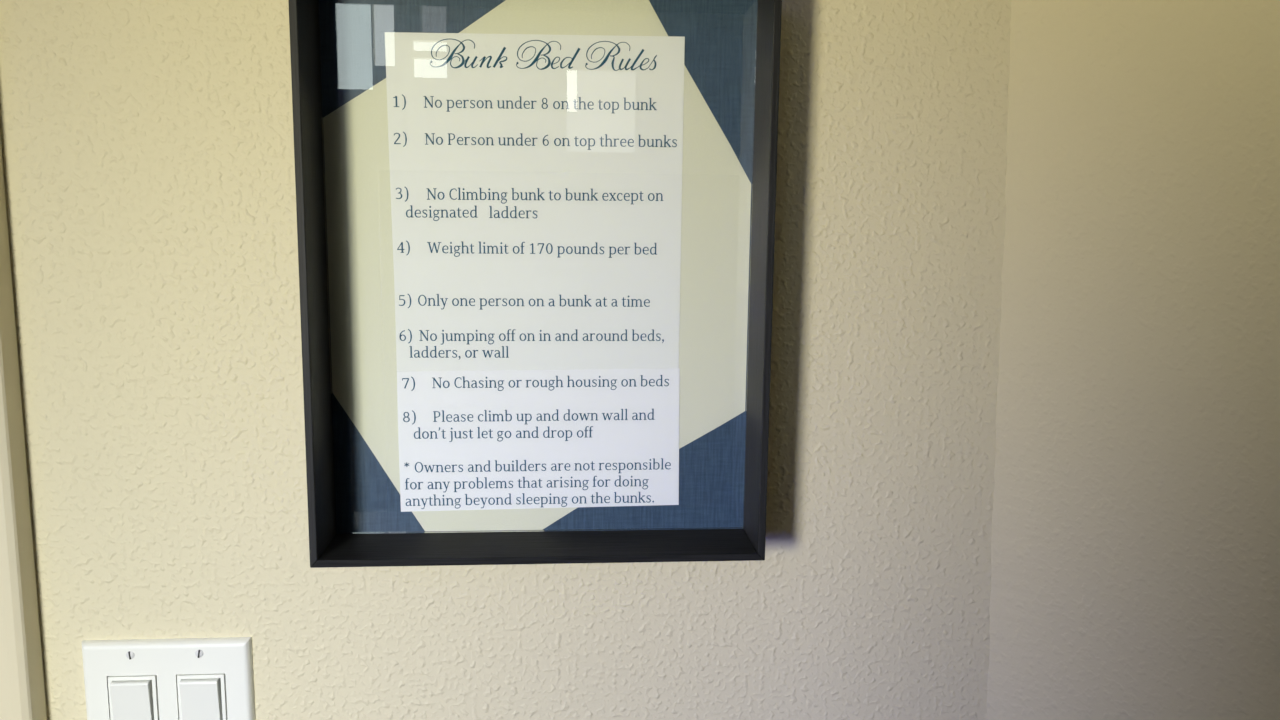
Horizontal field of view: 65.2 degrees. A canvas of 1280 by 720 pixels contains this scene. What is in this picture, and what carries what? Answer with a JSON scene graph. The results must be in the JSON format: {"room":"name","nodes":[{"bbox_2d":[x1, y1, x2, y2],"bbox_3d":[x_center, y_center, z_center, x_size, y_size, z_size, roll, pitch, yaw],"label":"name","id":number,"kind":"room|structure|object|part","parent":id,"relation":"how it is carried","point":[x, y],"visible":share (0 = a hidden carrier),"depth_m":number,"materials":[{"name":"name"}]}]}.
{"room":"bunk bedroom","nodes":[
{"label":"bunk bedroom","id":0,"kind":"room"},
{"bbox_2d":[0,0,1010,719],"bbox_3d":[-0.839,0.234,0.721,2.240,2.460,0.120,0,8,-4],"label":"wall","id":1,"kind":"structure","parent":0,"point":[147,146],"depth_m":0.69,"materials":[{"name":"beige paint"}]},
{"bbox_2d":[0,134,46,719],"bbox_3d":[-0.447,0.432,0.708,0.069,2.080,0.024,0,8,-4],"label":"trim","id":2,"kind":"structure","parent":1,"relation":"attached to","point":[22,688],"depth_m":0.66,"materials":[{"name":"beige paint"}]},
{"bbox_2d":[81,637,255,719],"bbox_3d":[-0.328,0.250,0.697,0.113,0.114,0.010,0,8,-4],"label":"light switch","id":3,"kind":"object","parent":1,"relation":"attached to","point":[173,678],"visible":1,"depth_m":0.69,"materials":[{"name":"white plastic"}]},
{"bbox_3d":[-0.351,0.250,0.697,0.032,0.066,0.005,0,8,-4],"label":"rocker frame","id":4,"kind":"part","parent":3,"relation":"part of","materials":[{"name":"white plastic"}]},
{"bbox_3d":[-0.305,0.250,0.700,0.032,0.066,0.005,0,8,-4],"label":"rocker frame","id":5,"kind":"part","parent":3,"relation":"part of","materials":[{"name":"white plastic"}]},
{"bbox_2d":[288,0,781,567],"bbox_3d":[-0.063,-0.055,0.644,0.288,0.364,0.068,0,8,-4],"label":"picture frame","id":6,"kind":"object","parent":1,"relation":"attached to","point":[536,238],"visible":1,"depth_m":0.66,"materials":[{"name":"black wood"}]},
{"bbox_3d":[-0.204,-0.055,0.632,0.005,0.363,0.068,0,8,-4],"label":"rail","id":7,"kind":"part","parent":6,"relation":"part of","materials":[{"name":"black wood"}]},
{"bbox_3d":[-0.065,0.122,0.670,0.287,0.005,0.068,0,8,-4],"label":"rail","id":8,"kind":"part","parent":6,"relation":"part of","materials":[{"name":"black wood"}]},
{"bbox_3d":[0.078,-0.055,0.655,0.005,0.363,0.068,0,8,-4],"label":"rail","id":9,"kind":"part","parent":6,"relation":"part of","materials":[{"name":"black wood"}]},
{"bbox_2d":[986,0,1279,719],"bbox_3d":[1.365,0.417,-0.361,0.171,2.460,3.190,-7,11,-42],"label":"wall","id":10,"kind":"structure","parent":0,"point":[1135,541],"depth_m":0.64,"materials":[{"name":"beige paint"}]}
]}

